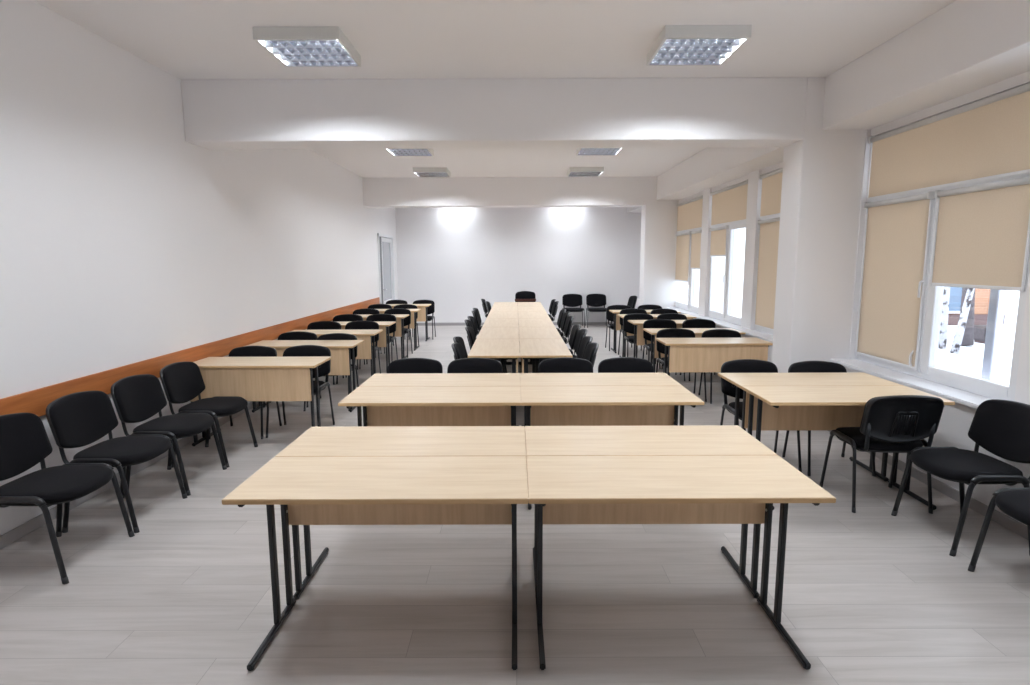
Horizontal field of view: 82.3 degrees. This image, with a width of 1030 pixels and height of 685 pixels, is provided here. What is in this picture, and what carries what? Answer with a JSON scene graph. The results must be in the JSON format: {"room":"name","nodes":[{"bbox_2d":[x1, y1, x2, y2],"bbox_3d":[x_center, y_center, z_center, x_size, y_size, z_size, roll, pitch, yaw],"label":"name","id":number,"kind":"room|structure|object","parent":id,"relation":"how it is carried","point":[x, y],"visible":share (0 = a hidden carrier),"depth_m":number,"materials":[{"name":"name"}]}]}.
{"room":"classroom","nodes":[
{"label":"classroom","id":0,"kind":"room"},
{"bbox_2d":[0,0,397,535],"bbox_3d":[-3.145,-0.850,6.295,0.200,3.320,18.300,0,8,0],"label":"wall","id":1,"kind":"structure","parent":0,"point":[125,240],"depth_m":4.67,"materials":[{"name":"white paint"}]},
{"bbox_2d":[0,401,258,548],"bbox_3d":[-3.034,0.904,5.464,0.014,0.075,15.770,0,8,0],"label":"baseboard","id":2,"kind":"structure","parent":1,"relation":"attached to","point":[37,522],"depth_m":4.11,"materials":[{"name":"grey"}]},
{"bbox_2d":[0,297,379,416],"bbox_3d":[-3.033,0.163,5.346,0.020,0.175,15.740,0,8,0],"label":"trim","id":3,"kind":"structure","parent":1,"relation":"attached to","point":[36,401],"depth_m":4.92,"materials":[{"name":"brown wood"}]},
{"bbox_2d":[377,233,394,303],"bbox_3d":[-3.088,-1.391,13.944,0.219,2.280,1.560,0,8,0],"label":"door","id":4,"kind":"structure","parent":1,"relation":"in","point":[385,242],"depth_m":13.95,"materials":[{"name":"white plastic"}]},
{"bbox_2d":[379,236,383,303],"bbox_3d":[-3.053,-1.285,13.403,0.030,2.220,0.340,0,8,0],"label":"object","id":5,"kind":"structure","parent":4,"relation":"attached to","point":[380,237],"depth_m":13.42,"materials":[{"name":"grey"}]},
{"bbox_2d":[34,0,955,177],"bbox_3d":[0.149,-2.579,6.052,6.800,0.150,18.300,0,8,0],"label":"ceiling","id":6,"kind":"structure","parent":0,"point":[185,39],"depth_m":4.43,"materials":[{"name":"white paint"}]},
{"bbox_2d":[253,26,360,66],"bbox_3d":[-1.552,-2.234,4.476,0.610,0.087,0.610,0,8,0],"label":"ceiling lamp","id":7,"kind":"object","parent":6,"relation":"attached to","point":[297,46],"visible":1,"depth_m":4.34,"materials":[{"name":"white metal"}]},
{"bbox_2d":[385,149,433,155],"bbox_3d":[-1.529,-2.804,8.566,0.610,0.087,0.610,0,8,0],"label":"ceiling lamp","id":8,"kind":"object","parent":6,"relation":"attached to","point":[394,152],"visible":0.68,"depth_m":8.57,"materials":[{"name":"white"}]},
{"bbox_2d":[413,167,450,176],"bbox_3d":[-1.517,-3.114,10.795,0.610,0.087,0.610,0,8,0],"label":"ceiling lamp","id":9,"kind":"object","parent":6,"relation":"attached to","point":[418,171],"visible":1,"depth_m":10.52,"materials":[{"name":"white"}]},
{"bbox_2d":[181,77,806,148],"bbox_3d":[-0.195,-2.164,5.605,5.710,0.545,0.400,0,8,0],"label":"ceiling beam","id":10,"kind":"structure","parent":6,"relation":"attached to","point":[760,111],"depth_m":5.41,"materials":[{"name":"white paint"}]},
{"bbox_2d":[362,177,645,207],"bbox_3d":[-0.210,-3.049,11.994,5.670,0.555,0.400,0,8,0],"label":"ceiling beam","id":11,"kind":"structure","parent":6,"relation":"attached to","point":[438,192],"depth_m":11.80,"materials":[{"name":"white paint"}]},
{"bbox_2d":[567,167,603,176],"bbox_3d":[1.283,-3.123,10.791,0.610,0.087,0.610,0,8,0],"label":"ceiling lamp","id":12,"kind":"object","parent":6,"relation":"attached to","point":[573,171],"visible":1,"depth_m":10.58,"materials":[{"name":"white"}]},
{"bbox_2d":[576,148,622,155],"bbox_3d":[1.221,-2.812,8.563,0.610,0.087,0.610,0,8,0],"label":"ceiling lamp","id":13,"kind":"object","parent":6,"relation":"attached to","point":[579,151],"visible":0.64,"depth_m":8.56,"materials":[{"name":"white"}]},
{"bbox_2d":[646,25,751,65],"bbox_3d":[1.368,-2.243,4.472,0.610,0.087,0.610,0,8,0],"label":"ceiling lamp","id":14,"kind":"object","parent":6,"relation":"attached to","point":[676,45],"visible":1,"depth_m":4.33,"materials":[{"name":"white metal"}]},
{"bbox_2d":[0,325,1029,684],"bbox_3d":[0.160,0.843,6.529,6.800,0.120,18.300,0,8,0],"label":"floor","id":15,"kind":"structure","parent":0,"point":[872,596],"depth_m":3.00,"materials":[{"name":"grey laminate"}]},
{"bbox_2d":[0,413,134,584],"bbox_3d":[-2.629,0.827,3.313,0.579,0.823,0.557,0,8,0],"label":"chair","id":16,"kind":"object","parent":15,"relation":"on","point":[25,443],"visible":1,"depth_m":3.31,"materials":[{"name":"black fabric"}]},
{"bbox_2d":[46,391,186,532],"bbox_3d":[-2.629,0.746,3.897,0.579,0.823,0.557,0,8,1],"label":"chair","id":17,"kind":"object","parent":15,"relation":"on","point":[78,419],"visible":0.94,"depth_m":3.81,"materials":[{"name":"black fabric"}]},
{"bbox_2d":[110,374,226,495],"bbox_3d":[-2.628,0.665,4.477,0.579,0.823,0.557,0,8,0],"label":"chair","id":18,"kind":"object","parent":15,"relation":"on","point":[136,398],"visible":0.92,"depth_m":4.39,"materials":[{"name":"black fabric"}]},
{"bbox_2d":[160,362,257,467],"bbox_3d":[-2.628,0.584,5.056,0.579,0.823,0.557,0,8,0],"label":"chair","id":19,"kind":"object","parent":15,"relation":"on","point":[182,382],"visible":0.88,"depth_m":4.99,"materials":[{"name":"black fabric"}]},
{"bbox_2d":[209,346,281,438],"bbox_3d":[-2.661,0.478,5.818,0.525,0.823,0.579,0,8,0],"label":"chair","id":20,"kind":"object","parent":15,"relation":"on","point":[245,351],"visible":0.15,"depth_m":5.98,"materials":[{"name":"fabric"}]},
{"bbox_2d":[190,356,331,445],"bbox_3d":[-2.395,0.545,5.578,1.206,0.750,0.514,0,8,0],"label":"desk","id":21,"kind":"object","parent":15,"relation":"on","point":[248,378],"visible":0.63,"depth_m":5.32,"materials":[{"name":"beige wood"}]},
{"bbox_2d":[263,331,320,407],"bbox_3d":[-2.654,0.310,7.028,0.525,0.823,0.579,0,8,0],"label":"chair","id":22,"kind":"object","parent":15,"relation":"on","point":[298,335],"visible":0.12,"depth_m":7.20,"materials":[{"name":"fabric"}]},
{"bbox_2d":[266,345,334,437],"bbox_3d":[-2.127,0.471,5.856,0.525,0.823,0.579,0,8,0],"label":"chair","id":23,"kind":"object","parent":15,"relation":"on","point":[301,350],"visible":0.39,"depth_m":6.01,"materials":[{"name":"fabric"}]},
{"bbox_2d":[246,340,363,412],"bbox_3d":[-2.384,0.378,6.776,1.206,0.750,0.514,0,8,0],"label":"desk","id":24,"kind":"object","parent":15,"relation":"on","point":[340,349],"visible":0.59,"depth_m":6.55,"materials":[{"name":"beige wood"}]},
{"bbox_2d":[307,321,343,384],"bbox_3d":[-2.732,0.137,8.274,0.525,0.823,0.579,0,8,0],"label":"chair","id":25,"kind":"object","parent":15,"relation":"on","point":[320,325],"visible":0.14,"depth_m":8.44,"materials":[{"name":"fabric"}]},
{"bbox_2d":[280,329,382,375],"bbox_3d":[-2.404,0.230,7.841,1.206,0.750,0.514,0,8,0],"label":"desk","id":26,"kind":"object","parent":15,"relation":"on","point":[364,350],"visible":0.37,"depth_m":7.61,"materials":[{"name":"beige wood"}]},
{"bbox_2d":[304,333,358,410],"bbox_3d":[-2.120,0.333,6.851,0.525,0.823,0.579,0,8,0],"label":"chair","id":27,"kind":"object","parent":15,"relation":"on","point":[332,336],"visible":0.27,"depth_m":7.01,"materials":[{"name":"fabric"}]},
{"bbox_2d":[333,314,364,369],"bbox_3d":[-2.704,-0.017,9.375,0.525,0.823,0.579,0,8,0],"label":"chair","id":28,"kind":"object","parent":15,"relation":"on","point":[344,317],"visible":0.2,"depth_m":9.54,"materials":[{"name":"fabric"}]},
{"bbox_2d":[336,321,380,383],"bbox_3d":[-2.198,0.129,8.314,0.525,0.823,0.579,0,8,0],"label":"chair","id":29,"kind":"object","parent":15,"relation":"on","point":[355,324],"visible":0.3,"depth_m":8.47,"materials":[{"name":"fabric"}]},
{"bbox_2d":[338,321,395,372],"bbox_3d":[-2.441,0.082,8.900,1.206,0.750,0.514,0,8,0],"label":"desk","id":30,"kind":"object","parent":15,"relation":"on","point":[382,342],"visible":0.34,"depth_m":8.67,"materials":[{"name":"beige wood"}]},
{"bbox_2d":[333,314,408,358],"bbox_3d":[-2.447,-0.083,10.083,1.206,0.750,0.514,0,8,0],"label":"desk","id":31,"kind":"object","parent":15,"relation":"on","point":[399,332],"visible":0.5,"depth_m":9.89,"materials":[{"name":"beige wood"}]},
{"bbox_2d":[222,456,528,670],"bbox_3d":[-0.548,0.951,2.619,1.206,0.750,0.514,0,8,0],"label":"desk","id":32,"kind":"object","parent":15,"relation":"on","point":[344,490],"visible":1,"depth_m":2.63,"materials":[{"name":"brown wood"}]},
{"bbox_2d":[359,314,397,368],"bbox_3d":[-2.171,-0.023,9.409,0.525,0.823,0.579,0,8,0],"label":"chair","id":33,"kind":"object","parent":15,"relation":"on","point":[375,317],"visible":0.34,"depth_m":9.56,"materials":[{"name":"fabric"}]},
{"bbox_2d":[353,309,420,350],"bbox_3d":[-2.433,-0.248,11.272,1.206,0.750,0.514,0,8,0],"label":"desk","id":34,"kind":"object","parent":15,"relation":"on","point":[413,311],"visible":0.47,"depth_m":11.08,"materials":[{"name":"beige wood"}]},
{"bbox_2d":[379,308,412,357],"bbox_3d":[-2.128,-0.177,10.508,0.525,0.823,0.579,0,8,0],"label":"chair","id":35,"kind":"object","parent":15,"relation":"on","point":[407,321],"visible":0.41,"depth_m":10.66,"materials":[{"name":"fabric"}]},
{"bbox_2d":[275,426,525,599],"bbox_3d":[-0.548,0.880,3.129,1.206,0.750,0.514,0,8,0],"label":"desk","id":36,"kind":"object","parent":15,"relation":"on","point":[357,440],"visible":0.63,"depth_m":3.04,"materials":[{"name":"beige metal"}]},
{"bbox_2d":[388,304,430,340],"bbox_3d":[-2.410,-0.425,12.539,1.206,0.750,0.514,0,8,0],"label":"desk","id":37,"kind":"object","parent":15,"relation":"on","point":[422,314],"visible":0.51,"depth_m":12.30,"materials":[{"name":"beige wood"}]},
{"bbox_2d":[387,358,442,372],"bbox_3d":[-0.882,0.582,5.030,0.525,0.823,0.579,0,8,0],"label":"chair","id":38,"kind":"object","parent":15,"relation":"on","point":[406,365],"visible":0.17,"depth_m":5.20,"materials":[{"name":"fabric"}]},
{"bbox_2d":[409,300,435,339],"bbox_3d":[-2.016,-0.503,12.851,0.525,0.823,0.579,0,8,0],"label":"chair","id":39,"kind":"object","parent":15,"relation":"on","point":[431,309],"visible":0.45,"depth_m":13.00,"materials":[{"name":"fabric"}]},
{"bbox_2d":[338,386,520,425],"bbox_3d":[-0.562,0.733,4.184,1.206,0.750,0.514,0,8,0],"label":"desk","id":40,"kind":"object","parent":15,"relation":"on","point":[408,405],"visible":0.68,"depth_m":4.32,"materials":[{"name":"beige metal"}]},
{"bbox_2d":[359,373,519,386],"bbox_3d":[-0.562,0.662,4.694,1.206,0.750,0.514,0,8,0],"label":"desk","id":41,"kind":"object","parent":15,"relation":"on","point":[378,379],"visible":0.28,"depth_m":4.63,"materials":[{"name":"beige wood"}]},
{"bbox_2d":[447,358,502,372],"bbox_3d":[-0.352,0.581,5.029,0.525,0.823,0.579,0,8,0],"label":"chair","id":42,"kind":"object","parent":15,"relation":"on","point":[465,365],"visible":0.16,"depth_m":5.20,"materials":[{"name":"fabric"}]},
{"bbox_2d":[468,339,519,425],"bbox_3d":[-0.206,0.415,6.457,0.514,0.750,1.254,0,8,0],"label":"desk","id":43,"kind":"object","parent":15,"relation":"on","point":[500,350],"visible":0.57,"depth_m":6.12,"materials":[{"name":"brown wood"}]},
{"bbox_2d":[476,327,518,338],"bbox_3d":[-0.206,0.242,7.700,0.514,0.750,1.254,0,8,0],"label":"desk","id":44,"kind":"object","parent":15,"relation":"on","point":[485,332],"visible":0.31,"depth_m":7.55,"materials":[{"name":"beige wood"}]},
{"bbox_2d":[482,318,518,364],"bbox_3d":[-0.205,0.069,8.943,0.514,0.750,1.254,0,8,0],"label":"desk","id":45,"kind":"object","parent":15,"relation":"on","point":[489,322],"visible":0.37,"depth_m":8.88,"materials":[{"name":"beige wood"}]},
{"bbox_2d":[487,312,517,362],"bbox_3d":[-0.204,-0.104,10.186,0.514,0.750,1.254,0,8,0],"label":"desk","id":46,"kind":"object","parent":15,"relation":"on","point":[491,314],"visible":0.25,"depth_m":10.02,"materials":[{"name":"beige wood"}]},
{"bbox_2d":[515,291,535,303],"bbox_3d":[0.249,-0.725,13.919,0.525,0.952,0.579,0,8,0],"label":"chair","id":47,"kind":"object","parent":15,"relation":"on","point":[522,296],"visible":0.34,"depth_m":14.07,"materials":[{"name":"black fabric"}]},
{"bbox_2d":[518,312,549,362],"bbox_3d":[0.312,-0.106,10.185,0.514,0.750,1.254,0,8,0],"label":"desk","id":48,"kind":"object","parent":15,"relation":"on","point":[520,314],"visible":0.38,"depth_m":10.00,"materials":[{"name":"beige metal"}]},
{"bbox_2d":[518,318,554,364],"bbox_3d":[0.311,0.067,8.942,0.514,0.750,1.254,0,8,0],"label":"desk","id":49,"kind":"object","parent":15,"relation":"on","point":[523,322],"visible":0.32,"depth_m":8.87,"materials":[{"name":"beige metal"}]},
{"bbox_2d":[519,327,561,372],"bbox_3d":[0.310,0.240,7.699,0.514,0.750,1.254,0,8,0],"label":"desk","id":50,"kind":"object","parent":15,"relation":"on","point":[524,332],"visible":0.34,"depth_m":7.63,"materials":[{"name":"beige wood"}]},
{"bbox_2d":[519,339,572,425],"bbox_3d":[0.309,0.414,6.456,0.514,0.750,1.254,0,8,0],"label":"desk","id":51,"kind":"object","parent":15,"relation":"on","point":[537,349],"visible":0.63,"depth_m":6.18,"materials":[{"name":"beige wood"}]},
{"bbox_2d":[538,357,592,372],"bbox_3d":[0.448,0.578,5.028,0.525,0.823,0.579,0,8,0],"label":"chair","id":52,"kind":"object","parent":15,"relation":"on","point":[561,364],"visible":0.16,"depth_m":5.19,"materials":[{"name":"fabric"}]},
{"bbox_2d":[562,294,584,327],"bbox_3d":[1.475,-0.809,14.961,0.551,0.823,0.579,0,8,0],"label":"chair","id":53,"kind":"object","parent":15,"relation":"on","point":[570,300],"visible":0.9,"depth_m":15.11,"materials":[{"name":"fabric"}]},
{"bbox_2d":[583,342,598,366],"bbox_3d":[0.576,0.416,6.186,0.579,0.823,0.525,0,8,0],"label":"chair","id":54,"kind":"object","parent":15,"relation":"on","point":[591,349],"visible":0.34,"depth_m":6.12,"materials":[{"name":"fabric"}]},
{"bbox_2d":[585,294,608,327],"bbox_3d":[2.086,-0.813,14.975,0.551,0.823,0.579,0,8,1],"label":"chair","id":55,"kind":"object","parent":15,"relation":"on","point":[594,300],"visible":0.93,"depth_m":15.12,"materials":[{"name":"fabric"}]},
{"bbox_2d":[520,373,681,425],"bbox_3d":[0.645,0.658,4.693,1.206,0.750,0.514,0,8,0],"label":"desk","id":56,"kind":"object","parent":15,"relation":"on","point":[526,379],"visible":0.27,"depth_m":4.62,"materials":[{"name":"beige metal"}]},
{"bbox_2d":[520,386,703,509],"bbox_3d":[0.645,0.729,4.183,1.206,0.750,0.514,0,8,0],"label":"desk","id":57,"kind":"object","parent":15,"relation":"on","point":[546,405],"visible":0.67,"depth_m":4.30,"materials":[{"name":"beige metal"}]},
{"bbox_2d":[605,305,631,350],"bbox_3d":[2.006,-0.282,11.169,0.525,0.823,0.579,0,8,0],"label":"chair","id":58,"kind":"object","parent":15,"relation":"on","point":[610,317],"visible":0.35,"depth_m":11.32,"materials":[{"name":"fabric"}]},
{"bbox_2d":[598,357,652,372],"bbox_3d":[0.976,0.577,5.027,0.525,0.823,0.579,0,8,0],"label":"chair","id":59,"kind":"object","parent":15,"relation":"on","point":[618,364],"visible":0.22,"depth_m":5.19,"materials":[{"name":"fabric"}]},
{"bbox_2d":[618,308,646,354],"bbox_3d":[2.103,-0.163,10.307,0.525,0.823,0.579,0,8,0],"label":"chair","id":60,"kind":"object","parent":15,"relation":"on","point":[631,310],"visible":0.27,"depth_m":10.47,"materials":[{"name":"fabric"}]},
{"bbox_2d":[622,313,660,368],"bbox_3d":[1.995,-0.028,9.347,0.525,0.823,0.579,0,8,0],"label":"chair","id":61,"kind":"object","parent":15,"relation":"on","point":[628,327],"visible":0.44,"depth_m":9.49,"materials":[{"name":"fabric"}]},
{"bbox_2d":[609,310,680,352],"bbox_3d":[2.373,-0.209,10.878,1.206,0.750,0.514,0,8,0],"label":"desk","id":62,"kind":"object","parent":15,"relation":"on","point":[617,326],"visible":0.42,"depth_m":10.68,"materials":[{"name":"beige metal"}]},
{"bbox_2d":[525,425,776,598],"bbox_3d":[0.659,0.876,3.128,1.206,0.750,0.514,0,8,0],"label":"desk","id":63,"kind":"object","parent":15,"relation":"on","point":[694,439],"visible":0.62,"depth_m":3.04,"materials":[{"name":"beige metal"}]},
{"bbox_2d":[642,319,684,380],"bbox_3d":[2.112,0.099,8.426,0.525,0.823,0.579,0,8,0],"label":"chair","id":64,"kind":"object","parent":15,"relation":"on","point":[652,323],"visible":0.39,"depth_m":8.58,"materials":[{"name":"fabric"}]},
{"bbox_2d":[655,313,686,368],"bbox_3d":[2.528,-0.028,9.327,0.525,0.823,0.579,0,8,0],"label":"chair","id":65,"kind":"object","parent":15,"relation":"on","point":[670,316],"visible":0.19,"depth_m":9.49,"materials":[{"name":"fabric"}]},
{"bbox_2d":[628,320,715,372],"bbox_3d":[2.362,0.053,8.997,1.206,0.750,0.514,0,8,0],"label":"desk","id":66,"kind":"object","parent":15,"relation":"on","point":[638,324],"visible":0.3,"depth_m":8.75,"materials":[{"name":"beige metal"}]},
{"bbox_2d":[526,455,835,669],"bbox_3d":[0.659,0.947,2.618,1.206,0.750,0.514,0,8,0],"label":"desk","id":67,"kind":"object","parent":15,"relation":"on","point":[688,489],"visible":1,"depth_m":2.62,"materials":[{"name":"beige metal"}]},
{"bbox_2d":[656,328,706,401],"bbox_3d":[2.020,0.266,7.231,0.525,0.823,0.579,0,8,0],"label":"chair","id":68,"kind":"object","parent":15,"relation":"on","point":[671,332],"visible":0.34,"depth_m":7.39,"materials":[{"name":"fabric"}]},
{"bbox_2d":[643,328,745,372],"bbox_3d":[2.356,0.211,7.860,1.206,0.750,0.514,0,8,0],"label":"desk","id":69,"kind":"object","parent":15,"relation":"on","point":[698,332],"visible":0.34,"depth_m":7.73,"materials":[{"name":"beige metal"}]},
{"bbox_2d":[680,319,715,380],"bbox_3d":[2.682,0.098,8.426,0.525,0.823,0.579,0,8,0],"label":"chair","id":70,"kind":"object","parent":15,"relation":"on","point":[691,323],"visible":0.22,"depth_m":8.59,"materials":[{"name":"fabric"}]},
{"bbox_2d":[655,337,772,375],"bbox_3d":[2.288,0.348,6.880,1.206,0.750,0.514,0,8,0],"label":"desk","id":71,"kind":"object","parent":15,"relation":"on","point":[684,354],"visible":0.6,"depth_m":6.62,"materials":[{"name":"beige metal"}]},
{"bbox_2d":[698,329,740,403],"bbox_3d":[2.554,0.278,7.130,0.525,0.823,0.579,0,8,0],"label":"chair","id":72,"kind":"object","parent":15,"relation":"on","point":[714,333],"visible":0.12,"depth_m":7.30,"materials":[{"name":"fabric"}]},
{"bbox_2d":[720,359,801,471],"bbox_3d":[2.017,0.591,4.902,0.525,0.823,0.579,0,8,0],"label":"chair","id":73,"kind":"object","parent":15,"relation":"on","point":[740,365],"visible":0.37,"depth_m":5.06,"materials":[{"name":"fabric"}]},
{"bbox_2d":[718,372,903,481],"bbox_3d":[2.280,0.656,4.671,1.206,0.750,0.514,0,8,0],"label":"desk","id":74,"kind":"object","parent":15,"relation":"on","point":[848,378],"visible":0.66,"depth_m":4.57,"materials":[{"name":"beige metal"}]},
{"bbox_2d":[782,361,875,475],"bbox_3d":[2.553,0.601,4.813,0.525,0.823,0.579,0,8,1],"label":"chair","id":75,"kind":"object","parent":15,"relation":"on","point":[804,366],"visible":0.13,"depth_m":4.98,"materials":[{"name":"fabric"}]},
{"bbox_2d":[741,386,954,509],"bbox_3d":[2.279,0.727,4.161,1.206,0.750,0.514,0,8,0],"label":"desk","id":76,"kind":"object","parent":15,"relation":"on","point":[770,407],"visible":0.53,"depth_m":4.31,"materials":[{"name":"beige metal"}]},
{"bbox_2d":[819,395,943,513],"bbox_3d":[2.521,0.706,4.064,0.525,0.823,0.579,0,8,2],"label":"chair","id":77,"kind":"object","parent":15,"relation":"on","point":[895,424],"visible":0.96,"depth_m":3.83,"materials":[{"name":"black metal"}]},
{"bbox_2d":[891,399,1029,556],"bbox_3d":[2.762,0.774,3.568,0.579,0.823,0.557,0,8,1],"label":"chair","id":78,"kind":"object","parent":15,"relation":"on","point":[1000,427],"visible":1,"depth_m":3.52,"materials":[{"name":"black fabric"}]},
{"bbox_2d":[968,488,1029,571],"bbox_3d":[2.742,0.870,2.881,0.579,0.823,0.557,0,8,-1],"label":"chair","id":79,"kind":"object","parent":15,"relation":"on","point":[1014,502],"visible":1,"depth_m":3.04,"materials":[{"name":"black metal"}]},
{"bbox_2d":[395,207,640,322],"bbox_3d":[0.262,-2.109,15.255,6.600,3.320,0.200,0,8,0],"label":"wall","id":80,"kind":"structure","parent":0,"point":[455,259],"depth_m":15.14,"materials":[{"name":"white paint"}]},
{"bbox_2d":[416,322,613,325],"bbox_3d":[0.037,-0.487,15.373,6.100,0.075,0.014,0,8,0],"label":"baseboard","id":81,"kind":"structure","parent":80,"relation":"attached to","point":[482,323],"depth_m":15.37,"materials":[{"name":"grey"}]},
{"bbox_2d":[639,177,677,308],"bbox_3d":[2.969,-1.690,12.181,0.680,3.320,0.400,0,8,0],"label":"pillar","id":82,"kind":"structure","parent":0,"point":[658,284],"depth_m":11.97,"materials":[{"name":"white paint"}]},
{"bbox_2d":[772,77,865,430],"bbox_3d":[2.984,-0.800,5.793,0.640,3.320,0.400,0,8,0],"label":"pillar","id":83,"kind":"structure","parent":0,"point":[822,175],"depth_m":5.59,"materials":[{"name":"white paint"}]},
{"bbox_2d":[627,0,1029,212],"bbox_3d":[3.190,-2.286,6.090,0.720,0.460,17.900,0,8,0],"label":"beam","id":84,"kind":"structure","parent":0,"point":[964,47],"depth_m":4.29,"materials":[{"name":"white paint"}]},
{"bbox_2d":[635,71,1029,525],"bbox_3d":[3.325,-0.642,6.319,0.460,2.860,17.900,0,8,0],"label":"wall","id":85,"kind":"structure","parent":0,"point":[955,422],"depth_m":5.45,"materials":[{"name":"white paint"}]},
{"bbox_2d":[675,228,701,312],"bbox_3d":[3.300,-1.651,11.207,0.137,2.070,1.820,0,8,0],"label":"window","id":86,"kind":"structure","parent":85,"relation":"in","point":[690,306],"depth_m":11.04,"materials":[{"name":"white plastic"}]},
{"bbox_2d":[675,231,690,281],"bbox_3d":[3.271,-1.674,11.550,0.056,0.940,1.037,0,8,0],"label":"roller blind","id":87,"kind":"object","parent":86,"relation":"attached to","point":[683,239],"visible":0.96,"depth_m":11.44,"materials":[{"name":"beige"}]},
{"bbox_2d":[690,230,700,268],"bbox_3d":[3.269,-1.675,10.656,0.056,0.690,0.637,0,8,0],"label":"roller blind","id":88,"kind":"object","parent":86,"relation":"attached to","point":[695,248],"visible":0.79,"depth_m":10.68,"materials":[{"name":"beige"}]},
{"bbox_2d":[677,195,702,232],"bbox_3d":[3.268,-2.392,11.104,0.056,0.565,1.752,0,8,0],"label":"roller blind","id":89,"kind":"object","parent":85,"relation":"attached to","point":[689,215],"visible":0.88,"depth_m":10.97,"materials":[{"name":"beige"}]},
{"bbox_2d":[664,307,772,342],"bbox_3d":[3.200,-0.297,9.119,0.280,0.035,6.050,0,8,0],"label":"windowsill","id":90,"kind":"structure","parent":85,"relation":"attached to","point":[753,333],"depth_m":8.65,"materials":[{"name":"white"}]},
{"bbox_2d":[708,221,745,325],"bbox_3d":[3.298,-1.363,9.137,0.137,2.070,1.640,0,8,0],"label":"window","id":91,"kind":"structure","parent":85,"relation":"in","point":[726,316],"depth_m":9.12,"materials":[{"name":"white plastic"}]},
{"bbox_2d":[709,225,728,256],"bbox_3d":[3.268,-1.623,9.482,0.056,0.470,0.787,0,8,0],"label":"roller blind","id":92,"kind":"object","parent":91,"relation":"attached to","point":[718,235],"visible":1,"depth_m":9.46,"materials":[{"name":"beige"}]},
{"bbox_2d":[710,179,747,226],"bbox_3d":[3.266,-2.103,9.034,0.056,0.565,1.572,0,8,0],"label":"roller blind","id":93,"kind":"object","parent":85,"relation":"attached to","point":[728,204],"visible":0.88,"depth_m":8.97,"materials":[{"name":"beige fabric"}]},
{"bbox_2d":[754,215,779,334],"bbox_3d":[3.323,-1.082,7.121,0.085,2.070,1.730,0,8,0],"label":"window","id":94,"kind":"structure","parent":85,"relation":"in","point":[777,216],"depth_m":7.74,"materials":[{"name":"white plastic"}]},
{"bbox_2d":[754,217,779,330],"bbox_3d":[3.268,-0.877,7.571,0.056,1.420,0.797,0,8,0],"label":"roller blind","id":95,"kind":"object","parent":94,"relation":"attached to","point":[768,238],"visible":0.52,"depth_m":7.66,"materials":[{"name":"beige fabric"}]},
{"bbox_2d":[759,168,782,217],"bbox_3d":[3.265,-1.822,7.018,0.056,0.565,1.662,0,8,0],"label":"roller blind","id":96,"kind":"object","parent":85,"relation":"attached to","point":[771,183],"visible":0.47,"depth_m":7.50,"materials":[{"name":"beige"}]},
{"bbox_2d":[830,359,991,409],"bbox_3d":[3.194,0.744,1.641,0.280,0.035,8.250,0,8,0],"label":"windowsill","id":97,"kind":"structure","parent":85,"relation":"attached to","point":[972,400],"depth_m":4.60,"materials":[{"name":"white plastic"}]},
{"bbox_2d":[828,430,1027,539],"bbox_3d":[3.093,0.739,6.502,0.014,0.075,17.880,0,8,0],"label":"baseboard","id":98,"kind":"structure","parent":85,"relation":"attached to","point":[998,517],"depth_m":4.02,"materials":[{"name":"grey"}]},
{"bbox_2d":[855,92,1029,400],"bbox_3d":[3.380,-0.736,4.630,0.307,2.070,1.900,0,8,0],"label":"window","id":99,"kind":"structure","parent":85,"relation":"in","point":[988,386],"depth_m":4.36,"materials":[{"name":"white plastic"}]},
{"bbox_2d":[855,191,935,369],"bbox_3d":[3.266,-0.537,5.130,0.056,1.420,0.877,0,8,0],"label":"roller blind","id":100,"kind":"object","parent":99,"relation":"attached to","point":[897,230],"visible":0.96,"depth_m":5.08,"materials":[{"name":"beige fabric"}]},
{"bbox_2d":[866,83,1029,200],"bbox_3d":[3.263,-1.473,4.528,0.056,0.570,1.832,0,8,0],"label":"roller blind","id":101,"kind":"object","parent":99,"relation":"attached to","point":[988,138],"visible":1,"depth_m":4.36,"materials":[{"name":"beige fabric"}]},
{"bbox_2d":[929,176,1029,290],"bbox_3d":[3.265,-0.750,4.161,0.056,0.730,0.877,0,8,0],"label":"roller blind","id":102,"kind":"object","parent":99,"relation":"attached to","point":[981,239],"visible":1,"depth_m":4.11,"materials":[{"name":"beige fabric"}]},
{"label":"outside","id":103,"kind":"structure","parent":0,"visible":0},
{"bbox_2d":[687,277,1019,384],"bbox_3d":[36.825,-1.409,25.017,66.400,0.200,90.000,0,8,0],"label":"snow","id":104,"kind":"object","parent":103,"point":[969,360],"visible":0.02,"depth_m":13.62,"materials":[{"name":"white snow"}]},
{"bbox_2d":[938,286,949,348],"bbox_3d":[9.863,-4.300,12.858,2.322,9.002,2.294,0,8,0],"label":"birch tree","id":105,"kind":"object","parent":104,"relation":"on","point":[942,344],"visible":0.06,"depth_m":13.46,"materials":[{"name":"white plant"}]},
{"bbox_2d":[950,288,974,353],"bbox_3d":[10.566,-4.211,12.233,2.159,9.017,2.259,-2,8,-16],"label":"birch tree","id":106,"kind":"object","parent":104,"relation":"on","point":[958,337],"visible":0.24,"depth_m":12.73,"materials":[{"name":"white plant"}]},
{"bbox_2d":[960,288,974,345],"bbox_3d":[10.734,-4.909,13.594,2.318,10.010,2.074,6,10,36],"label":"bare tree","id":107,"kind":"object","parent":104,"relation":"on","point":[968,337],"visible":0.09,"depth_m":14.04,"materials":[{"name":"grey plant"}]},
{"bbox_2d":[974,325,986,343],"bbox_3d":[11.767,-0.203,14.704,0.440,0.420,0.440,0,8,0],"label":"concrete planter","id":108,"kind":"object","parent":104,"relation":"on","point":[979,330],"visible":0.4,"depth_m":14.65,"materials":[{"name":"grey concrete"}]},
{"bbox_2d":[948,287,1014,324],"bbox_3d":[12.685,-4.669,21.088,5.850,7.500,6.120,0,8,0],"label":"brick building","id":109,"kind":"structure","parent":104,"relation":"on","point":[982,296],"depth_m":18.57,"materials":[{"name":"multicoloured"}]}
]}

